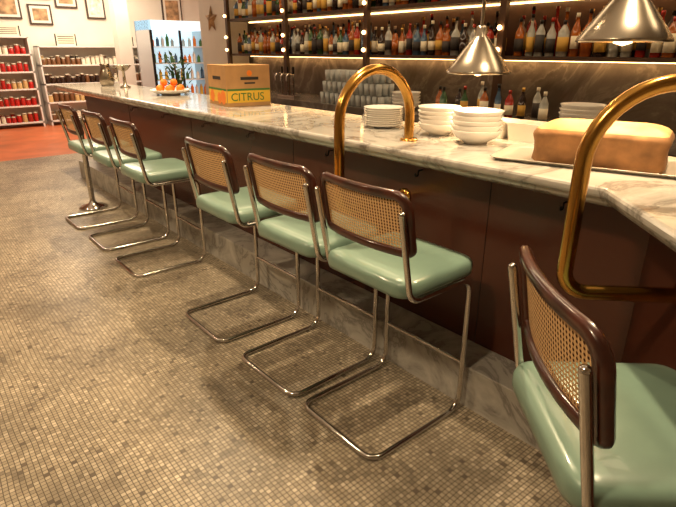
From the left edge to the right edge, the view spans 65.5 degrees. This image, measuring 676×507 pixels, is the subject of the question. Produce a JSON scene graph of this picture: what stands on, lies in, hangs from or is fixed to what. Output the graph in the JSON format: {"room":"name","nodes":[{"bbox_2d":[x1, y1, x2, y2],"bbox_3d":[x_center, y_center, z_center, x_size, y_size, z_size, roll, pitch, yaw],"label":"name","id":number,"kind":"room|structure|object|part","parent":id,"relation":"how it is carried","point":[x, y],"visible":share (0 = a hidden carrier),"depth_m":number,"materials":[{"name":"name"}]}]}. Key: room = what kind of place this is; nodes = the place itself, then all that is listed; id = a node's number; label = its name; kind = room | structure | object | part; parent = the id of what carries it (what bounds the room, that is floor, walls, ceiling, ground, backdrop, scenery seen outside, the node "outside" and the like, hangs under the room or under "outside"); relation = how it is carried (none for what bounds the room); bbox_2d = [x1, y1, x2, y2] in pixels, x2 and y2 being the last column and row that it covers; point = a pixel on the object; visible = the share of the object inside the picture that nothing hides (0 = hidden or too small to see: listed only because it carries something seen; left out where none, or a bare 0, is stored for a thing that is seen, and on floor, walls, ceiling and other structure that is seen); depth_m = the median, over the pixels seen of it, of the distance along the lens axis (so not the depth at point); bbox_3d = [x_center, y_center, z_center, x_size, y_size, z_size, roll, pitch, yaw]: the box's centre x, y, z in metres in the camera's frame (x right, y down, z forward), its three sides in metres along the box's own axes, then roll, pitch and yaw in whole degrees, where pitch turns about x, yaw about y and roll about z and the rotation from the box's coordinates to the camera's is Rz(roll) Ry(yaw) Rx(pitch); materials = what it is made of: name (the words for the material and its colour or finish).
{"room":"bar","nodes":[
{"label":"bar","id":0,"kind":"room"},
{"bbox_2d":[0,0,199,117],"bbox_3d":[-6.347,-4.510,11.488,12.000,3.200,0.100,-17,27,-37],"label":"wall","id":1,"kind":"structure","parent":0,"point":[88,32],"depth_m":11.75,"materials":[{"name":"white paint"}]},
{"bbox_2d":[0,0,22,18],"bbox_3d":[-6.797,-5.130,10.738,0.500,0.600,0.037,-17,27,-37],"label":"picture frame","id":2,"kind":"object","parent":1,"relation":"attached to","point":[9,9],"visible":1,"depth_m":10.81,"materials":[{"name":"brown wood"}]},
{"bbox_2d":[26,4,53,24],"bbox_3d":[-6.335,-5.082,11.167,0.450,0.400,0.037,-17,27,-37],"label":"picture frame","id":3,"kind":"object","parent":1,"relation":"attached to","point":[39,14],"visible":1,"depth_m":11.15,"materials":[{"name":"brown wood"}]},
{"bbox_2d":[54,0,77,8],"bbox_3d":[-5.912,-5.629,11.332,0.450,0.600,0.037,-17,27,-37],"label":"picture frame","id":4,"kind":"object","parent":1,"relation":"attached to","point":[58,3],"visible":1,"depth_m":11.40,"materials":[{"name":"brown wood"}]},
{"bbox_2d":[84,0,105,18],"bbox_3d":[-5.451,-5.534,11.780,0.400,0.500,0.037,-17,27,-37],"label":"picture frame","id":5,"kind":"object","parent":1,"relation":"attached to","point":[95,9],"visible":1,"depth_m":11.78,"materials":[{"name":"brown wood"}]},
{"bbox_2d":[161,0,182,20],"bbox_3d":[-4.066,-5.904,12.870,0.500,0.700,0.037,-17,27,-37],"label":"picture frame","id":6,"kind":"object","parent":1,"relation":"attached to","point":[171,9],"visible":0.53,"depth_m":12.83,"materials":[{"name":"brown wood"}]},
{"bbox_2d":[108,0,136,84],"bbox_3d":[-4.636,-4.455,11.347,0.340,3.200,0.340,-17,27,-37],"label":"pillar","id":7,"kind":"structure","parent":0,"point":[118,11],"depth_m":11.19,"materials":[{"name":"white paint"}]},
{"bbox_2d":[198,0,248,94],"bbox_3d":[-1.718,-3.258,8.261,0.560,3.200,0.900,-17,27,-37],"label":"pillar","id":8,"kind":"structure","parent":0,"point":[214,44],"depth_m":7.98,"materials":[{"name":"white paint"}]},
{"bbox_2d":[206,7,216,29],"bbox_3d":[-1.947,-3.571,7.964,0.050,0.362,0.380,-17,27,-37],"label":"star","id":9,"kind":"object","parent":8,"relation":"attached to","point":[211,17],"visible":1,"depth_m":7.95,"materials":[{"name":"brown"}]},
{"bbox_2d":[0,121,571,506],"bbox_3d":[-1.333,-0.787,6.454,12.000,0.100,16.600,-17,27,-37],"label":"floor","id":10,"kind":"structure","parent":0,"point":[111,396],"depth_m":2.51,"materials":[{"name":"tile"}]},
{"bbox_2d":[0,36,45,127],"bbox_3d":[-7.226,-3.438,10.647,1.950,1.810,0.380,-17,27,-37],"label":"shelf","id":11,"kind":"object","parent":10,"relation":"on","point":[20,101],"visible":1,"depth_m":11.03,"materials":[{"name":"white wood"}]},
{"bbox_2d":[0,25,20,35],"bbox_3d":[-6.739,-4.518,10.648,0.500,0.200,0.030,-17,27,-37],"label":"shop sign","id":12,"kind":"object","parent":11,"relation":"on","point":[5,30],"visible":0.86,"depth_m":10.68,"materials":[{"name":"beige"}]},
{"bbox_2d":[33,46,141,125],"bbox_3d":[-5.522,-3.866,11.999,2.220,1.630,0.380,-17,27,-37],"label":"shelf","id":13,"kind":"object","parent":10,"relation":"on","point":[55,64],"visible":0.45,"depth_m":11.62,"materials":[{"name":"white wood"}]},
{"bbox_2d":[54,34,76,45],"bbox_3d":[-5.893,-4.623,11.361,0.420,0.240,0.030,-17,27,-37],"label":"shop sign","id":14,"kind":"object","parent":13,"relation":"on","point":[60,39],"visible":1,"depth_m":11.35,"materials":[{"name":"beige"}]},
{"bbox_2d":[79,116,107,210],"bbox_3d":[-2.579,-0.926,5.374,0.280,0.940,0.280,-17,27,-37],"label":"stanchion post","id":15,"kind":"object","parent":10,"relation":"on","point":[93,205],"visible":0.62,"depth_m":5.44,"materials":[{"name":"silver metal"}]},
{"bbox_2d":[56,103,137,229],"bbox_3d":[-2.312,-0.856,4.976,0.600,1.098,0.508,-17,27,-37],"label":"bar stool","id":16,"kind":"object","parent":10,"relation":"on","point":[81,146],"visible":0.81,"depth_m":4.86,"materials":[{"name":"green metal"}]},
{"bbox_3d":[-2.430,-1.212,4.733,0.064,0.200,0.444,-17,27,-37],"label":"cane panel","id":17,"kind":"part","parent":16,"relation":"part of","materials":[{"name":"beige wicker"}]},
{"bbox_3d":[-2.429,-1.211,4.734,0.102,0.259,0.508,-17,27,-37],"label":"backrest frame","id":18,"kind":"part","parent":16,"relation":"part of","materials":[{"name":"brown wood"}]},
{"bbox_2d":[68,137,129,154],"bbox_3d":[-2.257,-1.028,4.958,0.456,0.083,0.490,-17,27,-37],"label":"seat cushion","id":19,"kind":"object","parent":16,"relation":"on","point":[83,148],"depth_m":4.76,"materials":[{"name":"green leather"}]},
{"bbox_2d":[80,109,169,250],"bbox_3d":[-1.839,-0.655,4.460,0.600,1.098,0.508,-17,27,-37],"label":"bar stool","id":20,"kind":"object","parent":10,"relation":"on","point":[108,157],"visible":0.84,"depth_m":4.35,"materials":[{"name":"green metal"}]},
{"bbox_3d":[-1.957,-1.011,4.217,0.064,0.200,0.444,-17,27,-37],"label":"cane panel","id":21,"kind":"part","parent":20,"relation":"part of","materials":[{"name":"beige wicker"}]},
{"bbox_3d":[-1.956,-1.011,4.218,0.102,0.259,0.508,-17,27,-37],"label":"backrest frame","id":22,"kind":"part","parent":20,"relation":"part of","materials":[{"name":"brown wood"}]},
{"bbox_2d":[92,147,161,167],"bbox_3d":[-1.784,-0.828,4.442,0.456,0.083,0.490,-17,27,-37],"label":"seat cushion","id":23,"kind":"object","parent":20,"relation":"on","point":[101,156],"depth_m":4.30,"materials":[{"name":"green leather"}]},
{"bbox_2d":[107,117,205,276],"bbox_3d":[-1.393,-0.461,3.959,0.600,1.098,0.508,-17,27,-37],"label":"bar stool","id":24,"kind":"object","parent":10,"relation":"on","point":[150,172],"visible":0.94,"depth_m":3.83,"materials":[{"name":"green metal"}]},
{"bbox_3d":[-1.511,-0.817,3.716,0.064,0.200,0.444,-17,27,-37],"label":"cane panel","id":25,"kind":"part","parent":24,"relation":"part of","materials":[{"name":"beige wicker"}]},
{"bbox_3d":[-1.510,-0.817,3.717,0.102,0.259,0.508,-17,27,-37],"label":"backrest frame","id":26,"kind":"part","parent":24,"relation":"part of","materials":[{"name":"brown wood"}]},
{"bbox_2d":[120,158,198,183],"bbox_3d":[-1.338,-0.634,3.942,0.456,0.083,0.490,-17,27,-37],"label":"seat cushion","id":27,"kind":"object","parent":24,"relation":"on","point":[156,171],"depth_m":3.80,"materials":[{"name":"green leather"}]},
{"bbox_2d":[134,20,205,93],"bbox_3d":[-3.462,-3.838,11.279,1.280,2.100,0.780,-17,27,-37],"label":"fridge","id":28,"kind":"object","parent":10,"relation":"on","point":[182,39],"visible":0.59,"depth_m":11.04,"materials":[{"name":"grey metal"}]},
{"bbox_2d":[157,51,191,91],"bbox_3d":[-2.740,-2.640,8.951,0.572,1.548,0.628,-17,27,-37],"label":"potted plant","id":29,"kind":"object","parent":10,"relation":"on","point":[177,76],"visible":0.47,"depth_m":8.77,"materials":[{"name":"green plant"}]},
{"bbox_2d":[181,137,300,342],"bbox_3d":[-0.593,-0.130,3.104,0.600,1.098,0.508,-17,27,-37],"label":"bar stool","id":30,"kind":"object","parent":10,"relation":"on","point":[231,203],"visible":0.84,"depth_m":2.96,"materials":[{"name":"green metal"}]},
{"bbox_3d":[-0.711,-0.486,2.861,0.064,0.200,0.444,-17,27,-37],"label":"cane panel","id":31,"kind":"part","parent":30,"relation":"part of","materials":[{"name":"beige wicker"}]},
{"bbox_3d":[-0.710,-0.485,2.862,0.102,0.259,0.508,-17,27,-37],"label":"backrest frame","id":32,"kind":"part","parent":30,"relation":"part of","materials":[{"name":"brown wood"}]},
{"bbox_2d":[196,186,297,223],"bbox_3d":[-0.538,-0.302,3.087,0.456,0.083,0.490,-17,27,-37],"label":"seat cushion","id":33,"kind":"object","parent":30,"relation":"on","point":[218,204],"depth_m":2.93,"materials":[{"name":"green leather"}]},
{"bbox_2d":[242,153,378,396],"bbox_3d":[-0.155,0.050,2.642,0.600,1.098,0.508,-17,27,-38],"label":"bar stool","id":34,"kind":"object","parent":10,"relation":"on","point":[300,232],"visible":0.89,"depth_m":2.48,"materials":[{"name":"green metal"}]},
{"bbox_3d":[-0.271,-0.305,2.397,0.064,0.200,0.444,-17,27,-38],"label":"cane panel","id":35,"kind":"part","parent":34,"relation":"part of","materials":[{"name":"beige wicker"}]},
{"bbox_3d":[-0.270,-0.305,2.397,0.102,0.259,0.508,-17,27,-38],"label":"backrest frame","id":36,"kind":"part","parent":34,"relation":"part of","materials":[{"name":"brown wood"}]},
{"bbox_2d":[258,210,378,257],"bbox_3d":[-0.101,-0.123,2.625,0.456,0.083,0.490,-17,27,-38],"label":"seat cushion","id":37,"kind":"object","parent":34,"relation":"on","point":[293,234],"depth_m":2.48,"materials":[{"name":"green leather"}]},
{"bbox_2d":[53,82,675,450],"bbox_3d":[-1.019,-0.446,3.873,1.750,1.130,8.694,-17,27,-37],"label":"bar counter","id":38,"kind":"object","parent":10,"relation":"on","point":[479,206],"depth_m":2.52,"materials":[{"name":"wood"}]},
{"bbox_2d":[99,64,117,85],"bbox_3d":[-2.891,-2.241,6.581,0.210,0.260,0.179,-1,21,-3],"label":"metal pitcher","id":39,"kind":"object","parent":38,"relation":"on","point":[106,78],"visible":1,"depth_m":6.53,"materials":[{"name":"silver metal"}]},
{"bbox_2d":[113,65,130,87],"bbox_3d":[-2.549,-2.111,6.252,0.200,0.255,0.200,-17,27,-37],"label":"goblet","id":40,"kind":"object","parent":38,"relation":"on","point":[123,68],"visible":1,"depth_m":6.22,"materials":[{"name":"silver metal"}]},
{"bbox_2d":[150,79,190,94],"bbox_3d":[-1.677,-1.666,5.248,0.400,0.151,0.400,-17,27,-37],"label":"fruit bowl","id":41,"kind":"object","parent":38,"relation":"on","point":[170,89],"visible":1,"depth_m":5.19,"materials":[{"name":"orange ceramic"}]},
{"bbox_2d":[207,64,270,106],"bbox_3d":[-0.816,-1.389,4.312,0.373,0.312,0.424,-13,25,-29],"label":"cardboard box","id":42,"kind":"object","parent":38,"relation":"on","point":[230,85],"visible":1,"depth_m":4.16,"materials":[{"name":"orange cardboard"}]},
{"bbox_3d":[-0.746,-0.528,3.890,0.908,0.851,7.826,-13,25,-30],"label":"panel trim","id":43,"kind":"part","parent":38,"relation":"part of","materials":[{"name":"brown wood"}]},
{"bbox_2d":[53,82,675,251],"bbox_3d":[-1.019,-0.940,3.681,1.750,0.070,8.694,-17,27,-37],"label":"countertop","id":44,"kind":"structure","parent":38,"relation":"on","point":[648,202],"depth_m":2.45,"materials":[{"name":"stone"}]},
{"bbox_2d":[334,63,416,213],"bbox_3d":[0.186,-0.531,2.483,0.518,0.693,0.088,-17,27,-37],"label":"brass rail","id":45,"kind":"object","parent":38,"relation":"attached to","point":[365,72],"visible":0.71,"depth_m":2.35,"materials":[{"name":"gold metal"}]},
{"bbox_2d":[363,105,402,127],"bbox_3d":[0.262,-0.794,3.048,0.234,0.116,0.233,-17,27,-37],"label":"plate stack","id":46,"kind":"object","parent":38,"relation":"on","point":[378,116],"visible":1,"depth_m":2.97,"materials":[{"name":"beige ceramic"}]},
{"bbox_2d":[418,104,460,135],"bbox_3d":[0.533,-0.701,2.765,0.229,0.148,0.228,-17,27,-37],"label":"bowls","id":47,"kind":"object","parent":38,"relation":"on","point":[435,119],"visible":0.9,"depth_m":2.69,"materials":[{"name":"beige ceramic"}]},
{"bbox_2d":[451,107,504,144],"bbox_3d":[0.663,-0.608,2.515,0.248,0.155,0.251,-17,27,-37],"label":"bowls","id":48,"kind":"object","parent":38,"relation":"on","point":[472,125],"visible":1,"depth_m":2.43,"materials":[{"name":"beige ceramic"}]},
{"bbox_2d":[497,117,546,143],"bbox_3d":[0.883,-0.629,2.662,0.160,0.088,0.398,-17,27,-37],"label":"food container","id":49,"kind":"object","parent":38,"relation":"on","point":[513,129],"visible":0.41,"depth_m":2.57,"materials":[{"name":"white plastic"}]},
{"bbox_2d":[490,144,675,178],"bbox_3d":[1.032,-0.372,2.099,0.760,0.016,0.380,13,25,31],"label":"serving tray","id":50,"kind":"object","parent":38,"relation":"on","point":[521,153],"visible":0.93,"depth_m":2.08,"materials":[{"name":"silver"}]},
{"bbox_2d":[531,118,674,173],"bbox_3d":[1.022,-0.433,2.038,0.474,0.157,0.254,13,25,31],"label":"bread loaf","id":51,"kind":"object","parent":50,"relation":"on","point":[629,146],"visible":0.98,"depth_m":1.93,"materials":[{"name":"beige food"}]},
{"bbox_2d":[556,73,675,307],"bbox_3d":[0.933,-0.156,1.515,0.518,0.693,0.088,2,21,5],"label":"brass rail","id":52,"kind":"object","parent":38,"relation":"attached to","point":[590,141],"visible":1,"depth_m":1.53,"materials":[{"name":"gold metal"}]},
{"bbox_2d":[304,172,472,459],"bbox_3d":[0.205,0.201,2.252,0.600,1.098,0.508,-17,27,-37],"label":"bar stool","id":53,"kind":"object","parent":10,"relation":"on","point":[400,265],"visible":1,"depth_m":2.10,"materials":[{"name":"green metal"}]},
{"bbox_3d":[0.087,-0.155,2.009,0.064,0.200,0.444,-17,27,-37],"label":"cane panel","id":54,"kind":"part","parent":53,"relation":"part of","materials":[{"name":"beige wicker"}]},
{"bbox_3d":[0.088,-0.155,2.010,0.102,0.259,0.508,-17,27,-37],"label":"backrest frame","id":55,"kind":"part","parent":53,"relation":"part of","materials":[{"name":"brown wood"}]},
{"bbox_2d":[328,232,472,298],"bbox_3d":[0.260,0.029,2.234,0.456,0.083,0.490,-17,27,-37],"label":"seat cushion","id":56,"kind":"object","parent":53,"relation":"on","point":[433,266],"depth_m":2.10,"materials":[{"name":"green leather"}]},
{"bbox_2d":[270,90,675,156],"bbox_3d":[1.398,-0.705,4.721,0.740,1.000,9.380,-17,27,-37],"label":"bar cabinet","id":57,"kind":"object","parent":10,"relation":"on","point":[306,100],"visible":0.02,"depth_m":5.88,"materials":[{"name":"brown metal"}]},
{"bbox_2d":[274,66,299,97],"bbox_3d":[-0.643,-2.095,6.422,0.152,0.359,0.360,-17,27,-37],"label":"tap","id":58,"kind":"object","parent":57,"relation":"on","point":[287,73],"visible":1,"depth_m":6.42,"materials":[{"name":"silver metal"}]},
{"bbox_2d":[320,69,394,106],"bbox_3d":[0.199,-1.762,5.583,0.242,0.346,1.004,-17,27,-37],"label":"glasses","id":59,"kind":"object","parent":57,"relation":"on","point":[375,89],"visible":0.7,"depth_m":5.41,"materials":[{"name":"clear glass"}]},
{"bbox_2d":[392,91,420,110],"bbox_3d":[0.663,-1.487,5.116,0.284,0.172,0.287,-17,27,-37],"label":"bowls","id":60,"kind":"object","parent":57,"relation":"on","point":[397,98],"visible":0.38,"depth_m":5.03,"materials":[{"name":"beige ceramic"}]},
{"bbox_2d":[435,86,447,103],"label":"syrup bottles","id":61,"kind":"object","parent":57,"relation":"on","point":[441,98],"depth_m":4.75,"materials":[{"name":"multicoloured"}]},
{"bbox_2d":[223,0,675,107],"bbox_3d":[1.489,-2.250,4.280,0.469,2.200,9.290,-17,27,-37],"label":"shelf","id":62,"kind":"object","parent":57,"relation":"on","point":[367,10],"visible":0.96,"depth_m":5.26,"materials":[{"name":"brown wood"}]},
{"bbox_2d":[234,0,282,53],"label":"liquor bottles","id":63,"kind":"object","parent":62,"relation":"on","point":[252,43],"depth_m":7.10,"materials":[{"name":"multicoloured glass"}]},
{"bbox_2d":[288,0,363,54],"label":"liquor bottles","id":64,"kind":"object","parent":62,"relation":"on","point":[345,42],"depth_m":6.12,"materials":[{"name":"multicoloured glass"}]},
{"bbox_2d":[370,0,480,55],"label":"liquor bottles","id":65,"kind":"object","parent":62,"relation":"on","point":[446,42],"depth_m":5.08,"materials":[{"name":"multicoloured glass"}]},
{"bbox_2d":[513,6,675,57],"label":"liquor bottles","id":66,"kind":"object","parent":62,"relation":"on","point":[530,39],"depth_m":4.00,"materials":[{"name":"multicoloured glass"}]},
{"bbox_2d":[455,86,467,107],"label":"syrup bottles","id":67,"kind":"object","parent":57,"relation":"on","point":[462,100],"depth_m":4.62,"materials":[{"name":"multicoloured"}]},
{"bbox_2d":[477,81,488,107],"label":"syrup bottles","id":68,"kind":"object","parent":57,"relation":"on","point":[482,101],"depth_m":4.46,"materials":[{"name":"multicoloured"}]},
{"bbox_2d":[494,84,525,119],"label":"syrup bottles","id":69,"kind":"object","parent":57,"relation":"on","point":[508,107],"depth_m":4.33,"materials":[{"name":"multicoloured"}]},
{"bbox_2d":[530,87,548,121],"label":"syrup bottles","id":70,"kind":"object","parent":57,"relation":"on","point":[539,111],"depth_m":4.15,"materials":[{"name":"white"}]},
{"bbox_2d":[558,102,606,118],"bbox_3d":[1.787,-1.002,3.852,0.326,0.182,0.327,-17,27,-37],"label":"bowls","id":71,"kind":"object","parent":57,"relation":"on","point":[580,110],"visible":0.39,"depth_m":3.74,"materials":[{"name":"beige ceramic"}]},
{"bbox_2d":[508,245,675,506],"bbox_3d":[0.625,0.564,1.315,0.600,1.098,0.508,1,21,2],"label":"bar stool","id":72,"kind":"object","parent":10,"relation":"on","point":[604,429],"visible":1,"depth_m":1.11,"materials":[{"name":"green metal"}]},
{"bbox_3d":[0.611,0.594,1.327,0.570,1.033,0.501,1,21,2],"label":"chrome frame","id":73,"kind":"part","parent":72,"relation":"part of","materials":[{"name":"grey metal"}]},
{"bbox_3d":[0.473,0.171,1.169,0.064,0.200,0.444,1,21,2],"label":"cane panel","id":74,"kind":"part","parent":72,"relation":"part of","materials":[{"name":"beige wicker"}]},
{"bbox_3d":[0.474,0.171,1.169,0.101,0.259,0.508,1,21,2],"label":"backrest frame","id":75,"kind":"part","parent":72,"relation":"part of","materials":[{"name":"brown wood"}]},
{"bbox_2d":[512,361,675,506],"bbox_3d":[0.697,0.409,1.252,0.456,0.083,0.490,1,21,2],"label":"seat cushion","id":76,"kind":"object","parent":72,"relation":"on","point":[639,470],"depth_m":1.16,"materials":[{"name":"green leather"}]},
{"bbox_2d":[247,0,675,129],"bbox_3d":[1.917,-1.774,4.434,0.150,3.200,10.100,-17,27,-37],"label":"wall","id":77,"kind":"structure","parent":0,"point":[548,9],"depth_m":4.95,"materials":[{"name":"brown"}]},
{"bbox_2d":[253,57,675,129],"bbox_3d":[1.659,-1.497,4.731,0.019,0.468,9.200,-17,27,-37],"label":"backsplash","id":78,"kind":"structure","parent":77,"relation":"attached to","point":[591,82],"depth_m":4.66,"materials":[{"name":"stone"}]},
{"bbox_3d":[-1.333,-3.864,5.261,12.000,0.100,16.600,-17,27,-37],"label":"ceiling","id":79,"kind":"structure","parent":0,"visible":0},
{"bbox_2d":[446,0,510,75],"bbox_3d":[0.697,-1.711,2.299,0.316,1.772,0.316,-17,27,-37],"label":"pendant lamp","id":80,"kind":"object","parent":79,"relation":"hanging from","point":[480,56],"visible":1,"depth_m":2.51,"materials":[{"name":"silver metal"}]},
{"bbox_3d":[0.697,-0.999,2.575,0.316,0.220,0.316,-17,27,-37],"label":"lamp shade","id":81,"kind":"part","parent":80,"relation":"part of","materials":[{"name":"silver metal"}]},
{"bbox_3d":[0.697,-1.815,2.258,0.017,1.550,0.017,-6,22,-16],"label":"rod","id":82,"kind":"part","parent":80,"relation":"part of","materials":[{"name":"silver metal"}]},
{"bbox_2d":[575,0,674,45],"bbox_3d":[1.010,-1.502,1.572,0.316,1.637,0.316,-17,27,-37],"label":"pendant lamp","id":83,"kind":"object","parent":79,"relation":"hanging from","point":[620,22],"visible":1,"depth_m":1.75,"materials":[{"name":"silver metal"}]},
{"bbox_3d":[1.010,-0.795,1.846,0.080,0.122,0.080,-17,27,-37],"label":"bulb","id":84,"kind":"part","parent":83,"relation":"part of","materials":[{"name":"white glass"}]}
]}

